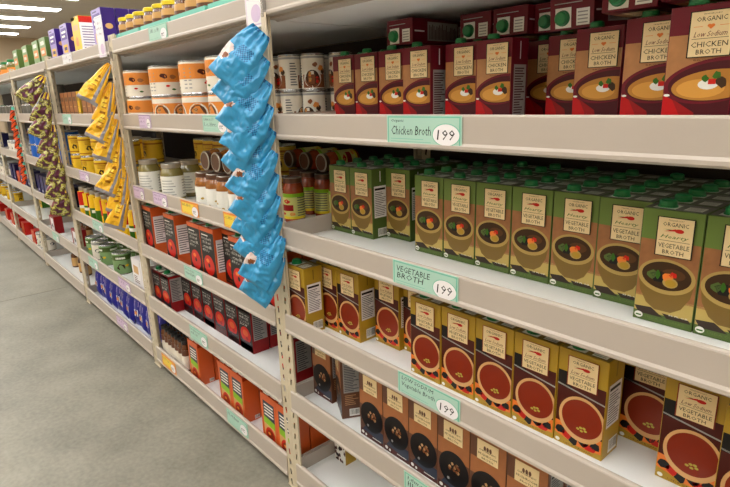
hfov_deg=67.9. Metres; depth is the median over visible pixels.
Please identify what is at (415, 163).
carton
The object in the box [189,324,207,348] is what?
price card
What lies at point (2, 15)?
ceiling light
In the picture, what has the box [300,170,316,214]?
jar
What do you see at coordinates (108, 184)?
snack bag
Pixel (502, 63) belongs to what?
carton
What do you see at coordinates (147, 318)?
snack packet
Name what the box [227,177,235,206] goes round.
jar
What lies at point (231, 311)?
carton
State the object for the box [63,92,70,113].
box
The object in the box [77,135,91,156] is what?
can
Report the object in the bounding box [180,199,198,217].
price card
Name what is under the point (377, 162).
carton
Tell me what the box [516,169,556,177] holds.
carton
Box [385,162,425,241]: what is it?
carton
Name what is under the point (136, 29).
tray
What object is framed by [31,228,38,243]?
snack box
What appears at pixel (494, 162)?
carton
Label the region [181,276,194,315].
carton
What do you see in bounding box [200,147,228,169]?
jar
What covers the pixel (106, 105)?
snack bag
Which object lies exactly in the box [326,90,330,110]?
can
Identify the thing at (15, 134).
snack packet
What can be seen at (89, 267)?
jar
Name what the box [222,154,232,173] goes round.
jar
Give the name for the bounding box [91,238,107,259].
can
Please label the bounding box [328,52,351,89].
can
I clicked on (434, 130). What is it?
price card
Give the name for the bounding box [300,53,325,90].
can
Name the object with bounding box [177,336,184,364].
jar
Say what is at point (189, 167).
jar
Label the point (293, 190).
jar
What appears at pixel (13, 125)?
snack packet
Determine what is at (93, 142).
can
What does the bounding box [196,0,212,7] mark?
jar
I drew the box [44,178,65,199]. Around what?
bag
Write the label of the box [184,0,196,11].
jar
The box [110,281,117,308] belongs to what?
snack packet
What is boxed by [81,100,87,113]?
box
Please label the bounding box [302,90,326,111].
can
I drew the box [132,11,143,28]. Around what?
jar
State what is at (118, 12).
snack box
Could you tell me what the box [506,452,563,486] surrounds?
carton
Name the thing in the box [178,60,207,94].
can
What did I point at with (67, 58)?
price card
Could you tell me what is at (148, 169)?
jar
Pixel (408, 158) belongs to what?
carton
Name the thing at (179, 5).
jar
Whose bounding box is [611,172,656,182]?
carton
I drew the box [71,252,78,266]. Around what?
jar
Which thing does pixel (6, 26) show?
diffuser
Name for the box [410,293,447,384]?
carton
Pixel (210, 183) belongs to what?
glass jar
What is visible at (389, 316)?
carton
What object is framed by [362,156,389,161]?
carton
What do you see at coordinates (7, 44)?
wall
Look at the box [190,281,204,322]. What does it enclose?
carton
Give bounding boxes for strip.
[10,88,27,176]
[44,69,66,191]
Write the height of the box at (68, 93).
0.166 m
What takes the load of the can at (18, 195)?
on the shelving unit at (26, 196)
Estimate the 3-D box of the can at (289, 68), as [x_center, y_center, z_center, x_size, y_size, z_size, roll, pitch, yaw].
[-0.241,-0.549,1.751,0.078,0.111,0.078,-3,15,-5]
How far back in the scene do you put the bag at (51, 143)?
3.30 m
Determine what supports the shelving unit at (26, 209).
on the floor
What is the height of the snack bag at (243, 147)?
0.175 m
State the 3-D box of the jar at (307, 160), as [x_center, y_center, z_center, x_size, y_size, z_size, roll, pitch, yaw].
[-0.159,-0.305,1.959,0.150,0.074,0.074,-14,20,-39]
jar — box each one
[0,62,6,73]
[6,59,15,71]
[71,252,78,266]
[78,257,81,272]
[83,223,92,234]
[87,264,91,275]
[118,17,125,32]
[125,14,133,30]
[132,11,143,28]
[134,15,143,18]
[138,158,161,191]
[143,7,152,24]
[151,3,161,21]
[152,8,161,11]
[160,162,185,198]
[161,0,174,18]
[161,324,166,350]
[164,326,170,353]
[167,328,173,356]
[171,331,176,359]
[174,0,184,14]
[174,333,180,362]
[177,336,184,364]
[179,159,200,196]
[181,339,190,371]
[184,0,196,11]
[195,170,214,203]
[195,177,206,186]
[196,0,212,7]
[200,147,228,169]
[205,172,225,206]
[205,179,216,188]
[211,149,228,171]
[216,174,231,209]
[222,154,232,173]
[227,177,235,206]
[282,176,305,221]
[284,146,322,167]
[289,168,305,175]
[299,147,338,169]
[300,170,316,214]
[313,172,329,215]
[316,149,359,171]
[328,176,330,212]
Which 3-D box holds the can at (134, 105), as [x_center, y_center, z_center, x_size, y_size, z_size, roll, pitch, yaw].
[-0.968,-0.581,2.378,0.133,0.113,0.133,10,19,36]
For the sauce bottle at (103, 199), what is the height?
0.190 m
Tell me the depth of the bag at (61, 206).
3.41 m
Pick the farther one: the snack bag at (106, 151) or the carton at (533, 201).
the snack bag at (106, 151)
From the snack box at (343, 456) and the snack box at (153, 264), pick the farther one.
the snack box at (153, 264)
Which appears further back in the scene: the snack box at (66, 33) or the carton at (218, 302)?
the snack box at (66, 33)
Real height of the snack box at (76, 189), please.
0.171 m
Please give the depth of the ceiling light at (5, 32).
16.04 m
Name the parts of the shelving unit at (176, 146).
post, shelf, shelf, post, shelf, post, panel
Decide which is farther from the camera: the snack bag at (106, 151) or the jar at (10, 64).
the jar at (10, 64)
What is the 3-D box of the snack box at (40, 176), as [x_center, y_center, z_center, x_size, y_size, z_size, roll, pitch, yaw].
[-2.454,-0.442,4.181,0.061,0.171,0.100,-14,20,-39]
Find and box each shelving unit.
[0,69,87,264]
[0,86,67,239]
[0,90,31,211]
[0,93,20,157]
[9,57,158,301]
[46,35,221,364]
[109,0,419,486]
[260,0,729,486]
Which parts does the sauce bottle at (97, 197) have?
lid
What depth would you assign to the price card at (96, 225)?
3.03 m
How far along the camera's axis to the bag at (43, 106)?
3.25 m
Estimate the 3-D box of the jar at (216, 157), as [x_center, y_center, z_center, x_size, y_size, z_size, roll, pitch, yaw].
[-0.473,-0.301,1.962,0.150,0.084,0.084,-14,20,-39]
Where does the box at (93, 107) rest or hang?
on the shelving unit at (176, 146)
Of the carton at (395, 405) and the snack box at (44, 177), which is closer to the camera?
the carton at (395, 405)
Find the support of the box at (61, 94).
on the shelving unit at (176, 146)
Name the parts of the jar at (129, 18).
lid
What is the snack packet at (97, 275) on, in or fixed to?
on the shelving unit at (176, 146)
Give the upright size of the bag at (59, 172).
0.199 m
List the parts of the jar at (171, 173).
lid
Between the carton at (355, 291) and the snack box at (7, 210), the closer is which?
the carton at (355, 291)
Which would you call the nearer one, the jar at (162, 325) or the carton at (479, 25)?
the carton at (479, 25)
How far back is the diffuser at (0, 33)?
16.14 m
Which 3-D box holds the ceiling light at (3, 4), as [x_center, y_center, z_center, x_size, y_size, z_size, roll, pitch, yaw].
[-7.916,-5.201,11.804,2.300,0.090,0.400,-14,20,-39]
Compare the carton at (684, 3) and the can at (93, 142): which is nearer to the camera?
the carton at (684, 3)
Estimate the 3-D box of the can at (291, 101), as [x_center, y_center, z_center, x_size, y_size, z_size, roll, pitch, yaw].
[-0.237,-0.442,1.780,0.078,0.111,0.078,6,17,25]
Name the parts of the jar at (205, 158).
lid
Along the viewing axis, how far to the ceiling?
13.13 m
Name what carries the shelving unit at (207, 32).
on the floor
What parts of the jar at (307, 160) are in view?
lid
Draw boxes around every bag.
[14,75,45,106]
[27,114,51,139]
[29,92,51,121]
[35,147,58,170]
[37,125,58,153]
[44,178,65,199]
[45,156,66,184]
[50,189,70,216]
[76,63,110,106]
[84,101,116,143]
[91,82,114,125]
[92,119,118,163]
[94,164,122,196]
[104,137,125,178]
[104,189,129,230]
[105,172,127,211]
[208,23,269,90]
[211,55,269,103]
[215,79,272,134]
[219,103,273,163]
[221,126,275,175]
[225,149,277,205]
[228,172,279,229]
[231,193,280,246]
[233,215,282,257]
[238,235,285,291]
[239,257,285,308]
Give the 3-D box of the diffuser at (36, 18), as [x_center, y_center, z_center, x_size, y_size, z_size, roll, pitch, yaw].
[-9.045,-5.466,13.075,2.270,0.012,0.360,-14,20,-39]
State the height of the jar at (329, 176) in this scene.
0.150 m
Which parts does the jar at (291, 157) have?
lid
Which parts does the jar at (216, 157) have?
lid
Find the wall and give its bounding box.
[0,37,37,132]
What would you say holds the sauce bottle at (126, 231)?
on the shelving unit at (176, 146)
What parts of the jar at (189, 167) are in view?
lid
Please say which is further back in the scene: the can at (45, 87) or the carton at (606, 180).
the can at (45, 87)
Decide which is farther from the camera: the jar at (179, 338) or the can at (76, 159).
the can at (76, 159)
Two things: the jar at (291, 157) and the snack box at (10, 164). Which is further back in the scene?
the snack box at (10, 164)
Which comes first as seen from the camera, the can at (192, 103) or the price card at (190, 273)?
the can at (192, 103)
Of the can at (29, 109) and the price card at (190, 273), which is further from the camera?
the can at (29, 109)
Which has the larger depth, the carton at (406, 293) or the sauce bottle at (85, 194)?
the sauce bottle at (85, 194)
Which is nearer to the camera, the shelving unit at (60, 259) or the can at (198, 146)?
the can at (198, 146)
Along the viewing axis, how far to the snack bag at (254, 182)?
1.48 m
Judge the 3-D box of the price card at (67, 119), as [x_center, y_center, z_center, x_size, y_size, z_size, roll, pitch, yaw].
[-1.697,-0.707,3.088,0.002,0.056,0.190,-14,20,-39]
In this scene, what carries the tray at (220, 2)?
on the shelving unit at (207, 32)
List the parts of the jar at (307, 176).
lid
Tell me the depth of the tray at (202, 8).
1.77 m
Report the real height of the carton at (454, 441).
0.216 m
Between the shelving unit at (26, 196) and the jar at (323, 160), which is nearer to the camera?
the jar at (323, 160)
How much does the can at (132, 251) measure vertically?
0.125 m
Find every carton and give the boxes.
[141,203,167,253]
[151,265,168,301]
[159,270,184,311]
[163,210,190,264]
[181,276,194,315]
[186,218,205,271]
[187,337,214,383]
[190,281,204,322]
[199,223,226,282]
[201,287,215,329]
[212,293,227,336]
[212,354,218,379]
[217,359,232,406]
[221,228,234,285]
[224,299,240,344]
[228,232,244,288]
[229,368,260,421]
[237,306,269,353]
[260,390,278,444]
[268,323,279,347]
[269,250,301,318]
[275,401,309,460]
[279,330,312,382]
[288,258,324,329]
[301,255,317,262]
[309,425,326,449]
[312,347,336,403]
[316,260,338,332]
[329,160,356,233]
[333,51,355,113]
[335,359,359,418]
[336,267,375,342]
[346,158,373,164]
[349,162,386,239]
[354,48,379,113]
[359,372,383,447]
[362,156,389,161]
[368,160,393,166]
[374,279,403,350]
[378,45,402,113]
[378,154,404,159]
[382,385,409,464]
[383,158,409,164]
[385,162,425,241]
[387,17,459,46]
[399,156,424,162]
[403,42,445,113]
[403,160,440,170]
[403,289,416,351]
[409,399,437,483]
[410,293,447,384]
[415,169,453,256]
[421,158,455,167]
[435,156,469,167]
[435,166,470,173]
[438,415,470,486]
[441,304,481,399]
[443,172,486,264]
[445,38,476,114]
[452,163,486,170]
[460,10,531,41]
[465,169,503,177]
[468,161,502,168]
[470,432,507,486]
[474,315,520,417]
[475,175,524,273]
[476,33,528,114]
[482,166,519,174]
[483,159,516,165]
[493,4,553,40]
[498,163,534,171]
[500,172,541,181]
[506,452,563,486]
[510,179,566,283]
[512,328,564,437]
[513,161,549,168]
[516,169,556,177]
[526,35,549,114]
[532,166,571,174]
[534,2,576,35]
[538,175,582,185]
[545,30,576,114]
[547,163,585,171]
[549,183,613,295]
[550,0,629,31]
[554,172,597,181]
[554,343,624,460]
[570,169,611,178]
[572,21,626,114]
[581,179,629,190]
[584,166,624,175]
[593,188,667,306]
[596,176,643,186]
[602,0,683,18]
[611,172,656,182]
[618,363,666,451]
[619,9,670,114]
[625,169,663,179]
[628,184,680,197]
[633,198,719,331]
[642,180,690,192]
[655,377,729,486]
[657,176,702,187]
[661,0,729,114]
[662,0,729,6]
[669,173,714,183]
[671,193,729,208]
[685,188,729,201]
[693,205,729,342]
[699,183,729,194]
[711,179,729,189]
[714,403,729,486]
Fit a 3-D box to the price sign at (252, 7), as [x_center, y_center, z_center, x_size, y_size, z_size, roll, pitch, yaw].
[-0.294,-0.656,1.421,0.002,0.170,0.088,-14,20,-39]
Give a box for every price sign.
[94,15,106,57]
[245,0,260,26]
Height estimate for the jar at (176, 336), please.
0.155 m
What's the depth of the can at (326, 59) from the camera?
1.78 m
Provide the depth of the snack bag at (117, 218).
2.45 m
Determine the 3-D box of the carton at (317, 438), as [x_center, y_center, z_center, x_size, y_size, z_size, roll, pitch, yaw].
[-0.196,0.621,1.908,0.068,0.208,0.102,-14,20,-39]
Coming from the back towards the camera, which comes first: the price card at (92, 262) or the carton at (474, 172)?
the price card at (92, 262)
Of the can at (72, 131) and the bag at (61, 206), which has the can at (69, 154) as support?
the can at (72, 131)
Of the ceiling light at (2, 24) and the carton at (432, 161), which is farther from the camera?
the ceiling light at (2, 24)
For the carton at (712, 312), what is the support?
on the shelving unit at (694, 146)
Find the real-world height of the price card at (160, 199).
0.056 m
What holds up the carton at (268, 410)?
on the shelving unit at (207, 32)
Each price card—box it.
[52,231,59,242]
[62,52,72,63]
[62,114,71,123]
[79,170,89,181]
[88,256,98,270]
[92,219,103,232]
[116,315,128,332]
[118,276,130,293]
[133,186,144,199]
[138,115,151,128]
[148,22,167,41]
[152,191,167,207]
[161,352,176,375]
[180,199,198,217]
[184,265,202,285]
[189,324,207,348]
[202,115,226,132]
[223,211,236,228]
[226,407,248,438]
[387,115,461,145]
[393,259,458,301]
[398,370,459,425]
[404,470,428,486]
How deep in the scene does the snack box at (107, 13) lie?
2.48 m
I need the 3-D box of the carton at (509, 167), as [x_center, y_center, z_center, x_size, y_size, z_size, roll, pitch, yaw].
[0.398,-0.104,1.449,0.068,0.216,0.097,-14,20,-39]
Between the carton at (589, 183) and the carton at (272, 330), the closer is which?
the carton at (589, 183)
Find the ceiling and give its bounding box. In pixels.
[0,0,161,38]
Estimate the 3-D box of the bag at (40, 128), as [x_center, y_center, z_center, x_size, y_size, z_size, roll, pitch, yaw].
[-1.959,-0.715,3.268,0.154,0.197,0.065,-12,18,-33]
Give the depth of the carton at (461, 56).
1.31 m
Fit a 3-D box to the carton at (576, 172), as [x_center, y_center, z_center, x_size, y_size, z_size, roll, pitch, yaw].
[0.527,-0.069,1.305,0.068,0.216,0.097,-14,20,-39]
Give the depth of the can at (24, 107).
4.11 m
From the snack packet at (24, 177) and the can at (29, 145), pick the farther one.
the can at (29, 145)
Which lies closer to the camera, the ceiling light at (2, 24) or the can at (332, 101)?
the can at (332, 101)
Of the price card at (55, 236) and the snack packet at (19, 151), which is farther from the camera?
the snack packet at (19, 151)
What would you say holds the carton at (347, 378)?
on the shelving unit at (694, 146)
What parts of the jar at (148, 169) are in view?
lid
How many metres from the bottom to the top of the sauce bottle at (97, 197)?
0.190 m
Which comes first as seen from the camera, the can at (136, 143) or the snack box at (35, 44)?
the can at (136, 143)
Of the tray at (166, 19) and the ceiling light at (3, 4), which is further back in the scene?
the ceiling light at (3, 4)
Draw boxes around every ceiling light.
[0,1,61,11]
[0,13,44,20]
[0,22,30,28]
[0,30,18,34]
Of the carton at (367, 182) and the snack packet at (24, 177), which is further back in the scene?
the snack packet at (24, 177)
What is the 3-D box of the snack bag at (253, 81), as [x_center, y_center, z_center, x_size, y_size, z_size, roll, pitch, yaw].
[-0.330,-0.427,1.436,0.172,0.172,0.060,0,15,6]
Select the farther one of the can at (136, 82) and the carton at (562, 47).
the can at (136, 82)
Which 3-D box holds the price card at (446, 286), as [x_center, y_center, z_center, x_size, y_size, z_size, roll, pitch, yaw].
[0.124,0.080,1.149,0.002,0.060,0.187,-14,20,-39]
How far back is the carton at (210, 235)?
2.01 m
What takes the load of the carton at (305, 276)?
on the shelving unit at (694, 146)
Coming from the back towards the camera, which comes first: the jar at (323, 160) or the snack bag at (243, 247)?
the jar at (323, 160)
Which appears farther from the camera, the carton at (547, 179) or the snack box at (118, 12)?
the snack box at (118, 12)
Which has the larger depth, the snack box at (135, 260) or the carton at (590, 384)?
the snack box at (135, 260)
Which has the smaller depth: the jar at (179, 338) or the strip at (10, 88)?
the jar at (179, 338)
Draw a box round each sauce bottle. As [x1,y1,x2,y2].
[77,186,86,213]
[82,188,91,216]
[88,190,97,219]
[93,192,103,222]
[99,194,108,222]
[123,201,130,235]
[127,204,136,238]
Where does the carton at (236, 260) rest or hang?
on the shelving unit at (207, 32)
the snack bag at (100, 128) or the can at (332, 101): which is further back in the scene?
the snack bag at (100, 128)
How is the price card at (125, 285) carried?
attached to the shelving unit at (176, 146)
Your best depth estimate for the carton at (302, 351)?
1.81 m
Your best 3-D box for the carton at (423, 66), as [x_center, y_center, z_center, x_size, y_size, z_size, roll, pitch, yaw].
[0.153,-0.405,1.395,0.068,0.216,0.097,-14,20,-39]
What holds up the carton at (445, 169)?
on the shelving unit at (694, 146)
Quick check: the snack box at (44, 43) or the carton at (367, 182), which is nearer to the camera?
the carton at (367, 182)
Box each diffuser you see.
[0,5,60,11]
[0,16,43,20]
[0,25,29,28]
[0,33,18,34]
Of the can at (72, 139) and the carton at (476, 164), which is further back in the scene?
the can at (72, 139)
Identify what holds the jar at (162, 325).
on the shelving unit at (207, 32)
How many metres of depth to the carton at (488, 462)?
1.19 m
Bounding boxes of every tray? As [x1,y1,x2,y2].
[116,27,140,37]
[140,18,170,29]
[170,5,207,20]
[208,0,234,8]
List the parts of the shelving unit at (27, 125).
shelf, panel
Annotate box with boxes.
[0,133,8,146]
[0,202,7,211]
[4,207,12,219]
[9,162,17,178]
[10,212,19,224]
[12,49,24,69]
[12,164,18,180]
[16,170,20,181]
[16,216,26,227]
[21,45,34,66]
[21,221,33,234]
[27,169,35,186]
[31,40,41,63]
[31,170,39,188]
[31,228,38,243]
[36,173,45,192]
[38,37,51,60]
[39,174,46,193]
[39,200,49,207]
[42,176,47,191]
[48,28,62,57]
[49,215,64,233]
[59,23,75,53]
[59,93,66,113]
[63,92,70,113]
[67,92,74,113]
[71,15,94,50]
[71,92,78,113]
[71,185,79,207]
[71,227,86,246]
[75,91,82,113]
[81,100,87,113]
[86,102,92,113]
[90,7,116,44]
[92,97,117,113]
[114,8,127,33]
[128,9,141,13]
[131,255,149,288]
[139,260,159,291]
[335,443,355,465]
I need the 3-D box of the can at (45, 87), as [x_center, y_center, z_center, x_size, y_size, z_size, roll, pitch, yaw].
[-2.018,-0.961,3.499,0.074,0.110,0.074,-14,20,-39]
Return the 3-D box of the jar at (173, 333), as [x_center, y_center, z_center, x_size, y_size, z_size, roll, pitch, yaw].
[-0.897,0.492,2.572,0.039,0.155,0.039,-7,16,-19]
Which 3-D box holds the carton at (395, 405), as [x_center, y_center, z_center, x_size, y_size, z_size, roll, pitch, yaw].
[0.104,0.459,1.438,0.066,0.216,0.097,-14,20,-39]
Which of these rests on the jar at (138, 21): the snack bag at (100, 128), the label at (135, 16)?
the label at (135, 16)
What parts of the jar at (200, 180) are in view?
lid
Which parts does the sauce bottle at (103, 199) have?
lid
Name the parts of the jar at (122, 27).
lid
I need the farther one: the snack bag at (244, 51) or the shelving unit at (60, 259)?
the shelving unit at (60, 259)
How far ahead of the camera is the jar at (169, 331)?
2.58 m
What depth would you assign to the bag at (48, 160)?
3.32 m
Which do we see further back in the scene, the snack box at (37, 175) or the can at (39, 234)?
the can at (39, 234)
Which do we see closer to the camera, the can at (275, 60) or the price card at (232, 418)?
the can at (275, 60)
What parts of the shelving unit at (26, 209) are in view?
post, post, shelf, shelf, shelf, panel, shelf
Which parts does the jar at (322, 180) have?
lid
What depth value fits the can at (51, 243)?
4.67 m
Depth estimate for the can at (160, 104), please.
2.10 m
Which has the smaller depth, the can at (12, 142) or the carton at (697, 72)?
the carton at (697, 72)
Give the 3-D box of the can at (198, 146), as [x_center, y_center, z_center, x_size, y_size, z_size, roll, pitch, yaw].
[-0.767,-0.443,2.589,0.093,0.117,0.093,-14,20,-39]
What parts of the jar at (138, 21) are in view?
lid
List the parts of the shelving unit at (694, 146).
clip strip, post, shelf, shelf, shelf, post, shelf, shelf, panel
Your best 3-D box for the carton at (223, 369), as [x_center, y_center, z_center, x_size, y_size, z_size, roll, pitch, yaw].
[-0.534,0.557,2.183,0.068,0.208,0.102,-15,20,-39]
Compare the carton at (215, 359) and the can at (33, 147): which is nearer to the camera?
the carton at (215, 359)
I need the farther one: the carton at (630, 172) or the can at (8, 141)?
the can at (8, 141)
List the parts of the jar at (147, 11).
lid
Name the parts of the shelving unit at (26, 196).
post, shelf, shelf, shelf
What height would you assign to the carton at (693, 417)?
0.216 m
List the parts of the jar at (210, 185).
lid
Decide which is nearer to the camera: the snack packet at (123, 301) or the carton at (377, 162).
the carton at (377, 162)
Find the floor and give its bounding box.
[0,222,291,486]
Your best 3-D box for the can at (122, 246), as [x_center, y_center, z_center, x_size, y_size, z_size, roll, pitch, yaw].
[-1.462,0.038,3.364,0.103,0.125,0.103,5,17,24]
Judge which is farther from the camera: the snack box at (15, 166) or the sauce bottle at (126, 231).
the snack box at (15, 166)
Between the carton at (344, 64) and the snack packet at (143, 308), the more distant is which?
the snack packet at (143, 308)
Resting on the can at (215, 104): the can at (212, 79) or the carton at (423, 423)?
the can at (212, 79)
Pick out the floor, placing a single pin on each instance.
(83, 403)
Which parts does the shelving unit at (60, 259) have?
post, post, shelf, shelf, shelf, panel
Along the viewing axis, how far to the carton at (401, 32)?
1.45 m
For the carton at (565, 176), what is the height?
0.216 m
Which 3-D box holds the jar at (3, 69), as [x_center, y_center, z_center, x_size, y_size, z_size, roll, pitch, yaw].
[-2.962,-1.430,4.518,0.120,0.150,0.121,-14,20,-39]
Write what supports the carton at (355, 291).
on the shelving unit at (694, 146)
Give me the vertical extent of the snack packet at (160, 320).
0.184 m
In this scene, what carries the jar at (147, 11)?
in the tray at (166, 19)
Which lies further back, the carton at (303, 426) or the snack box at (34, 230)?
the snack box at (34, 230)
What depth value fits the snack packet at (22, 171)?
4.27 m
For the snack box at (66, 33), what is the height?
0.209 m
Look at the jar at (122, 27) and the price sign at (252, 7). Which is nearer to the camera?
the price sign at (252, 7)
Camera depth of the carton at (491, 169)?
1.38 m
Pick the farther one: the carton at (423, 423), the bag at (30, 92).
the bag at (30, 92)
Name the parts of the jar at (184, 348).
lid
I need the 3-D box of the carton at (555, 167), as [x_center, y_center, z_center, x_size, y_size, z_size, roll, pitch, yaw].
[0.512,-0.099,1.419,0.068,0.216,0.097,-14,20,-39]
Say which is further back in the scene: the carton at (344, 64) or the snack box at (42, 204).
the snack box at (42, 204)
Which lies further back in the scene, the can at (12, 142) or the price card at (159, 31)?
the can at (12, 142)
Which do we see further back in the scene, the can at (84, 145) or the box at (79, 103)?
the can at (84, 145)
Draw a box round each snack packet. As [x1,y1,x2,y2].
[9,107,14,120]
[11,116,16,130]
[13,126,18,139]
[15,135,19,148]
[17,144,22,157]
[18,153,23,166]
[20,162,25,175]
[22,171,26,184]
[95,271,102,295]
[100,274,105,297]
[104,277,111,304]
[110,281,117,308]
[116,286,122,310]
[120,289,128,318]
[126,294,135,322]
[134,298,141,325]
[139,303,148,333]
[146,310,152,335]
[157,315,167,341]
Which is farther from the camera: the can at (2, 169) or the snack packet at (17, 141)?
the can at (2, 169)
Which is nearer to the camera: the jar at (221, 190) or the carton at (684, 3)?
the carton at (684, 3)
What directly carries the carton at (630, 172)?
on the shelving unit at (694, 146)
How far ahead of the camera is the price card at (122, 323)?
3.04 m
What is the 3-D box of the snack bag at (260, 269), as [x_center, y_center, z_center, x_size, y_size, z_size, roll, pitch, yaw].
[-0.298,0.048,1.557,0.148,0.181,0.060,4,16,19]
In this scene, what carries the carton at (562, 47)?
on the shelving unit at (694, 146)
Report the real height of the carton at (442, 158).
0.216 m
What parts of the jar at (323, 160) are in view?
lid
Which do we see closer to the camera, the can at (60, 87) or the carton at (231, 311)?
the carton at (231, 311)
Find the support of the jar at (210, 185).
on the shelving unit at (207, 32)
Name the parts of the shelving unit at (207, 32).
clip strip, post, shelf, shelf, shelf, shelf, post, panel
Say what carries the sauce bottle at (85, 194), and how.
on the shelving unit at (176, 146)
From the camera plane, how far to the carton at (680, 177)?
1.17 m
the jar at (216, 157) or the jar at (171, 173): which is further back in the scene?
the jar at (171, 173)
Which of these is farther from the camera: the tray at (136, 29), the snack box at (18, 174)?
the snack box at (18, 174)
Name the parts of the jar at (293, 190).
lid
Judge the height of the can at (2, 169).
0.120 m
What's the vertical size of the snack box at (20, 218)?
0.121 m
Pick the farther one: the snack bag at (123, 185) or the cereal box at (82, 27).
the cereal box at (82, 27)
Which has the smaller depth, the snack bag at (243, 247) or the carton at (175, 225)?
the snack bag at (243, 247)
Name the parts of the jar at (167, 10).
lid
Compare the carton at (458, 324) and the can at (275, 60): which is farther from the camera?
the can at (275, 60)
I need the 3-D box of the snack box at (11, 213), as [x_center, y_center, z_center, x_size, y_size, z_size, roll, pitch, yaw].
[-3.742,-0.274,5.824,0.081,0.121,0.130,-14,20,-39]
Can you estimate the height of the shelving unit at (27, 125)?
1.548 m
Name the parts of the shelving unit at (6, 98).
post, panel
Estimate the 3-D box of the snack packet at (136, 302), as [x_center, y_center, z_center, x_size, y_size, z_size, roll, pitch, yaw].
[-1.248,0.370,3.009,0.100,0.184,0.053,11,20,40]
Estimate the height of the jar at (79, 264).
0.125 m
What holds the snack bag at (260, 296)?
hanging from the shelving unit at (694, 146)
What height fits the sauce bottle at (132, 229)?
0.190 m
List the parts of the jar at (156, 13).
lid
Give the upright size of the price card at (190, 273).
0.057 m
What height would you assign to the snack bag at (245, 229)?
0.179 m
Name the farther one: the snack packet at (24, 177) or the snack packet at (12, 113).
the snack packet at (24, 177)
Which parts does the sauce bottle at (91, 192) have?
lid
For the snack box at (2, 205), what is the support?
on the shelving unit at (27, 125)
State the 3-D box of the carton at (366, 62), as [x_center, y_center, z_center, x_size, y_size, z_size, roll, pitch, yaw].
[0.027,-0.440,1.539,0.068,0.216,0.097,-14,20,-39]
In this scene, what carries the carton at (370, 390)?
on the shelving unit at (694, 146)
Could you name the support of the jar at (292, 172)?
on the shelving unit at (207, 32)
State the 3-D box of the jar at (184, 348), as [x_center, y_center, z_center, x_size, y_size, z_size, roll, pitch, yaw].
[-0.817,0.513,2.483,0.039,0.155,0.039,-1,15,2]
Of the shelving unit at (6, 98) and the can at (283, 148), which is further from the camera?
the shelving unit at (6, 98)
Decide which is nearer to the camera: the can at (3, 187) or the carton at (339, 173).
the carton at (339, 173)
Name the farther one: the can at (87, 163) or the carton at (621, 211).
the can at (87, 163)
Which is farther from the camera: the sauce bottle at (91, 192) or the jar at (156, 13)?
the sauce bottle at (91, 192)
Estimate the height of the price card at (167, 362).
0.060 m
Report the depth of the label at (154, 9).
1.98 m
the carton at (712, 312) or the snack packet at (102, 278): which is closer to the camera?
the carton at (712, 312)
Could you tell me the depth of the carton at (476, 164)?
1.49 m
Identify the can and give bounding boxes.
[0,163,8,174]
[0,184,7,195]
[6,188,15,199]
[7,140,13,149]
[11,140,21,151]
[13,191,23,201]
[22,105,27,112]
[22,143,31,153]
[26,105,31,112]
[27,128,34,144]
[31,145,37,156]
[34,136,39,145]
[35,231,39,245]
[38,234,46,247]
[44,86,51,102]
[44,235,56,250]
[54,84,64,102]
[63,130,77,151]
[65,151,71,164]
[67,134,83,154]
[71,154,81,169]
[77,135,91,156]
[81,156,94,172]
[85,234,102,255]
[90,138,100,159]
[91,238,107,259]
[93,159,106,174]
[98,242,117,265]
[111,249,132,274]
[119,243,126,248]
[123,70,151,97]
[124,140,141,164]
[127,97,152,113]
[127,247,134,256]
[132,137,150,158]
[142,138,164,162]
[148,65,181,96]
[151,96,182,113]
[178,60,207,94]
[182,94,208,113]
[193,137,211,163]
[202,138,220,150]
[204,55,218,92]
[208,93,223,113]
[212,139,222,147]
[273,56,279,91]
[275,92,280,113]
[277,54,302,91]
[279,143,295,176]
[280,91,302,112]
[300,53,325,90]
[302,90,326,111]
[324,55,329,89]
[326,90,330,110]
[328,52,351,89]
[330,90,334,110]
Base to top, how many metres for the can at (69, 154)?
0.125 m
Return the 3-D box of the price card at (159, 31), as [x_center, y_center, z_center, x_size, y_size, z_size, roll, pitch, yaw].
[-0.735,-0.746,1.924,0.002,0.056,0.170,-14,20,-39]
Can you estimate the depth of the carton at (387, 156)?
1.76 m
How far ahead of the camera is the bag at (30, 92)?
3.19 m
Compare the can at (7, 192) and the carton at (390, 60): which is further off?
the can at (7, 192)
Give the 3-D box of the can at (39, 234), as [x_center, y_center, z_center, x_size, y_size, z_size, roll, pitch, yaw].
[-2.824,-0.028,4.801,0.099,0.120,0.099,-14,20,-39]
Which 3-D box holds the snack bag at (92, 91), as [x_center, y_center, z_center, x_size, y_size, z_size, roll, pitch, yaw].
[-1.150,-0.673,2.307,0.153,0.183,0.051,-10,17,-28]
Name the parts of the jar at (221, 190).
lid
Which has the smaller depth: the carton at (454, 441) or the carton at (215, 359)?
the carton at (454, 441)
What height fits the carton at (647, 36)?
0.216 m
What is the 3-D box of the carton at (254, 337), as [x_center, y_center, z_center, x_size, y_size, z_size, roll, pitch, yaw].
[-0.431,0.316,2.091,0.071,0.186,0.101,-14,20,-39]
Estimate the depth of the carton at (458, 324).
1.23 m

